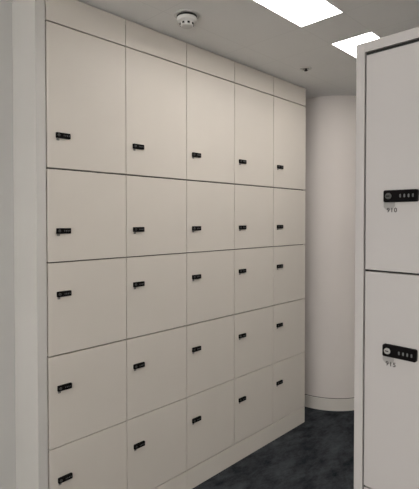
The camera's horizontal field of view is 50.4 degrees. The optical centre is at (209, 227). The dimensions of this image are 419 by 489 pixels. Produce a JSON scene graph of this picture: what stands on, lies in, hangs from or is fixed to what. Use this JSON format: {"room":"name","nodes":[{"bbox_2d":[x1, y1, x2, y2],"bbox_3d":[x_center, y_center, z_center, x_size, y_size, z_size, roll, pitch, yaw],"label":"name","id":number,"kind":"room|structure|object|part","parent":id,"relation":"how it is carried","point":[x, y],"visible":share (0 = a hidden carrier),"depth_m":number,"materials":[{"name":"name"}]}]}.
{"room":"locker room","nodes":[
{"label":"locker room","id":0,"kind":"room"},
{"bbox_2d":[0,0,15,488],"bbox_3d":[-0.762,0.231,2.221,0.100,2.493,7.300,1,1,44],"label":"wall","id":1,"kind":"structure","parent":0,"point":[7,303],"depth_m":2.00,"materials":[{"name":"paint"}]},
{"bbox_2d":[6,0,418,97],"bbox_3d":[0.933,-1.025,0.537,4.645,0.080,7.300,1,1,44],"label":"ceiling","id":2,"kind":"structure","parent":0,"point":[248,33],"depth_m":2.29,"materials":[{"name":"painted plaster"}]},
{"bbox_2d":[174,9,199,28],"bbox_3d":[-0.108,-0.986,2.121,0.124,0.056,0.124,1,1,44],"label":"smoke detector","id":3,"kind":"object","parent":2,"relation":"attached to","point":[187,18],"visible":1,"depth_m":2.09,"materials":[{"name":"white plastic"}]},
{"bbox_3d":[-0.108,-1.011,2.120,0.124,0.006,0.124,1,1,44],"label":"mounting plate","id":4,"kind":"part","parent":3,"relation":"part of","materials":[{"name":"white plastic"}]},
{"bbox_2d":[253,0,343,26],"bbox_3d":[0.339,-1.026,1.961,0.234,0.030,0.599,1,1,44],"label":"recessed light","id":5,"kind":"object","parent":2,"relation":"in","point":[302,13],"visible":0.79,"depth_m":2.07,"materials":[{"name":"white plastic"}]},
{"bbox_2d":[300,66,311,70],"bbox_3d":[0.622,-1.020,2.866,0.076,0.017,0.076,1,1,44],"label":"sprinkler","id":6,"kind":"object","parent":2,"relation":"attached to","point":[306,68],"visible":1,"depth_m":2.86,"materials":[{"name":"white metal"}]},
{"bbox_2d":[332,32,379,57],"bbox_3d":[0.967,-1.038,2.603,0.234,0.030,0.599,1,1,44],"label":"recessed light","id":7,"kind":"object","parent":2,"relation":"in","point":[348,46],"visible":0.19,"depth_m":2.45,"materials":[{"name":"white plastic"}]},
{"bbox_2d":[192,407,353,488],"bbox_3d":[0.897,1.537,0.619,4.745,0.060,7.300,1,1,44],"label":"floor","id":8,"kind":"structure","parent":0,"point":[318,453],"depth_m":2.79,"materials":[{"name":"grey carpet"}]},
{"bbox_2d":[12,0,47,488],"bbox_3d":[-0.789,0.236,1.953,0.234,2.492,0.042,1,1,44],"label":"wall","id":9,"kind":"structure","parent":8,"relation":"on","point":[28,16],"depth_m":1.90,"materials":[{"name":"paint"}]},
{"bbox_2d":[45,0,126,488],"bbox_3d":[-0.625,0.236,2.107,0.248,2.487,0.399,1,1,44],"label":"locker","id":10,"kind":"object","parent":8,"relation":"on","point":[85,107],"visible":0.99,"depth_m":2.01,"materials":[{"name":"beige laminate"}]},
{"bbox_3d":[-0.552,-0.942,2.013,0.018,0.128,0.396,1,1,44],"label":"panel","id":11,"kind":"part","parent":10,"relation":"part of","materials":[{"name":"beige laminate"}]},
{"bbox_3d":[-0.552,-0.566,2.020,0.018,0.612,0.396,1,1,44],"label":"door","id":12,"kind":"part","parent":10,"relation":"part of","materials":[{"name":"beige laminate"}]},
{"bbox_3d":[-0.552,-0.054,2.030,0.018,0.396,0.396,1,1,44],"label":"door","id":13,"kind":"part","parent":10,"relation":"part of","materials":[{"name":"beige laminate"}]},
{"bbox_3d":[-0.552,0.348,2.037,0.018,0.397,0.396,1,1,44],"label":"door","id":14,"kind":"part","parent":10,"relation":"part of","materials":[{"name":"beige laminate"}]},
{"bbox_3d":[-0.552,0.751,2.045,0.018,0.396,0.396,1,1,44],"label":"door","id":15,"kind":"part","parent":10,"relation":"part of","materials":[{"name":"beige laminate"}]},
{"bbox_3d":[-0.552,1.155,2.052,0.018,0.405,0.396,1,1,44],"label":"door","id":16,"kind":"part","parent":10,"relation":"part of","materials":[{"name":"beige laminate"}]},
{"bbox_2d":[124,19,186,488],"bbox_3d":[-0.345,0.230,2.393,0.248,2.487,0.399,1,1,44],"label":"locker","id":17,"kind":"object","parent":8,"relation":"on","point":[155,61],"visible":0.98,"depth_m":2.30,"materials":[{"name":"white metal"}]},
{"bbox_3d":[-0.272,-0.947,2.299,0.018,0.128,0.396,1,1,44],"label":"panel","id":18,"kind":"part","parent":17,"relation":"part of","materials":[{"name":"beige laminate"}]},
{"bbox_3d":[-0.272,-0.571,2.306,0.018,0.612,0.396,1,1,44],"label":"door","id":19,"kind":"part","parent":17,"relation":"part of","materials":[{"name":"beige laminate"}]},
{"bbox_3d":[-0.272,0.745,2.330,0.018,0.396,0.396,1,1,44],"label":"door","id":20,"kind":"part","parent":17,"relation":"part of","materials":[{"name":"beige metal"}]},
{"bbox_3d":[-0.272,-0.059,2.316,0.018,0.396,0.396,1,1,44],"label":"door","id":21,"kind":"part","parent":17,"relation":"part of","materials":[{"name":"beige laminate"}]},
{"bbox_3d":[-0.272,1.150,2.338,0.018,0.405,0.396,1,1,44],"label":"door","id":22,"kind":"part","parent":17,"relation":"part of","materials":[{"name":"beige metal"}]},
{"bbox_3d":[-0.272,0.343,2.323,0.018,0.397,0.396,1,1,44],"label":"door","id":23,"kind":"part","parent":17,"relation":"part of","materials":[{"name":"beige laminate"}]},
{"bbox_2d":[153,471,186,488],"bbox_3d":[-0.412,1.419,2.200,0.018,0.117,0.798,1,1,44],"label":"board","id":24,"kind":"object","parent":8,"relation":"on","point":[179,481],"visible":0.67,"depth_m":2.42,"materials":[{"name":"beige laminate"}]},
{"bbox_2d":[184,43,233,469],"bbox_3d":[-0.065,0.225,2.679,0.248,2.487,0.399,1,1,44],"label":"locker","id":25,"kind":"object","parent":8,"relation":"on","point":[209,179],"visible":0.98,"depth_m":2.58,"materials":[{"name":"white metal"}]},
{"bbox_3d":[0.008,-0.953,2.585,0.018,0.128,0.396,1,1,44],"label":"panel","id":26,"kind":"part","parent":25,"relation":"part of","materials":[{"name":"beige laminate"}]},
{"bbox_3d":[0.008,-0.576,2.592,0.018,0.612,0.396,1,1,44],"label":"door","id":27,"kind":"part","parent":25,"relation":"part of","materials":[{"name":"beige laminate"}]},
{"bbox_3d":[0.008,1.145,2.624,0.018,0.405,0.396,1,1,44],"label":"door","id":28,"kind":"part","parent":25,"relation":"part of","materials":[{"name":"beige metal"}]},
{"bbox_3d":[0.008,0.740,2.616,0.018,0.396,0.396,1,1,44],"label":"door","id":29,"kind":"part","parent":25,"relation":"part of","materials":[{"name":"beige laminate"}]},
{"bbox_3d":[0.008,0.337,2.609,0.018,0.397,0.396,1,1,44],"label":"door","id":30,"kind":"part","parent":25,"relation":"part of","materials":[{"name":"beige laminate"}]},
{"bbox_3d":[0.008,-0.065,2.601,0.018,0.396,0.396,1,1,44],"label":"door","id":31,"kind":"part","parent":25,"relation":"part of","materials":[{"name":"beige laminate"}]},
{"bbox_2d":[186,406,304,488],"bbox_3d":[0.288,1.406,2.914,0.018,0.117,1.198,1,1,44],"label":"board","id":32,"kind":"object","parent":8,"relation":"on","point":[201,472],"visible":0.9,"depth_m":2.81,"materials":[{"name":"beige laminate"}]},
{"bbox_2d":[232,61,273,443],"bbox_3d":[0.215,0.220,2.964,0.248,2.487,0.399,1,1,44],"label":"locker","id":33,"kind":"object","parent":8,"relation":"on","point":[253,88],"visible":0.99,"depth_m":2.87,"materials":[{"name":"white metal"}]},
{"bbox_3d":[0.288,0.735,2.902,0.018,0.396,0.396,1,1,44],"label":"door","id":34,"kind":"part","parent":33,"relation":"part of","materials":[{"name":"beige laminate"}]},
{"bbox_3d":[0.288,-0.958,2.870,0.018,0.128,0.396,1,1,44],"label":"panel","id":35,"kind":"part","parent":33,"relation":"part of","materials":[{"name":"beige laminate"}]},
{"bbox_3d":[0.288,1.139,2.909,0.018,0.405,0.396,1,1,44],"label":"door","id":36,"kind":"part","parent":33,"relation":"part of","materials":[{"name":"beige laminate"}]},
{"bbox_3d":[0.288,0.332,2.894,0.018,0.397,0.396,1,1,44],"label":"door","id":37,"kind":"part","parent":33,"relation":"part of","materials":[{"name":"white metal"}]},
{"bbox_3d":[0.288,-0.070,2.887,0.018,0.396,0.396,1,1,44],"label":"door","id":38,"kind":"part","parent":33,"relation":"part of","materials":[{"name":"beige laminate"}]},
{"bbox_3d":[0.288,-0.582,2.877,0.018,0.612,0.396,1,1,44],"label":"door","id":39,"kind":"part","parent":33,"relation":"part of","materials":[{"name":"beige laminate"}]},
{"bbox_2d":[271,77,305,422],"bbox_3d":[0.494,0.214,3.250,0.248,2.487,0.399,1,1,44],"label":"locker","id":40,"kind":"object","parent":8,"relation":"on","point":[289,102],"visible":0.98,"depth_m":3.16,"materials":[{"name":"white metal"}]},
{"bbox_3d":[0.568,0.729,3.187,0.018,0.396,0.396,1,1,44],"label":"door","id":41,"kind":"part","parent":40,"relation":"part of","materials":[{"name":"beige laminate"}]},
{"bbox_3d":[0.568,1.134,3.195,0.018,0.405,0.396,1,1,44],"label":"door","id":42,"kind":"part","parent":40,"relation":"part of","materials":[{"name":"beige metal"}]},
{"bbox_3d":[0.568,0.327,3.180,0.018,0.397,0.396,1,1,44],"label":"door","id":43,"kind":"part","parent":40,"relation":"part of","materials":[{"name":"white metal"}]},
{"bbox_3d":[0.568,-0.075,3.172,0.018,0.396,0.396,1,1,44],"label":"door","id":44,"kind":"part","parent":40,"relation":"part of","materials":[{"name":"beige laminate"}]},
{"bbox_3d":[0.568,-0.963,3.156,0.018,0.128,0.396,1,1,44],"label":"panel","id":45,"kind":"part","parent":40,"relation":"part of","materials":[{"name":"beige laminate"}]},
{"bbox_3d":[0.568,-0.587,3.163,0.018,0.612,0.396,1,1,44],"label":"door","id":46,"kind":"part","parent":40,"relation":"part of","materials":[{"name":"beige laminate"}]},
{"bbox_2d":[354,27,418,488],"bbox_3d":[0.618,0.558,0.954,0.438,1.884,0.462,1,1,44],"label":"lockers","id":47,"kind":"object","parent":8,"relation":"on","point":[386,366],"visible":1,"depth_m":0.89,"materials":[{"name":"white metal"}]},
{"bbox_3d":[0.471,0.318,0.799,0.393,0.450,0.018,1,1,44],"label":"door","id":48,"kind":"part","parent":47,"relation":"part of","materials":[{"name":"white metal"}]},
{"bbox_3d":[0.471,-0.132,0.791,0.393,0.442,0.018,1,1,44],"label":"door","id":49,"kind":"part","parent":47,"relation":"part of","materials":[{"name":"grey laminate"}]},
{"bbox_2d":[303,95,355,397],"bbox_3d":[1.159,0.201,3.790,0.446,2.493,0.804,1,1,44],"label":"wall","id":50,"kind":"structure","parent":0,"point":[330,176],"depth_m":3.53,"materials":[{"name":"paint"}]},
{"bbox_2d":[305,395,353,410],"bbox_3d":[1.163,1.401,3.808,0.458,0.094,0.826,1,1,44],"label":"baseboard","id":51,"kind":"structure","parent":50,"relation":"attached to","point":[313,402],"depth_m":3.54,"materials":[{"name":"paint"}]},
{"bbox_2d":[305,394,353,398],"bbox_3d":[1.160,1.351,3.810,0.451,0.004,0.812,1,1,44],"label":"trim","id":52,"kind":"structure","parent":50,"relation":"attached to","point":[305,394],"depth_m":3.54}
]}

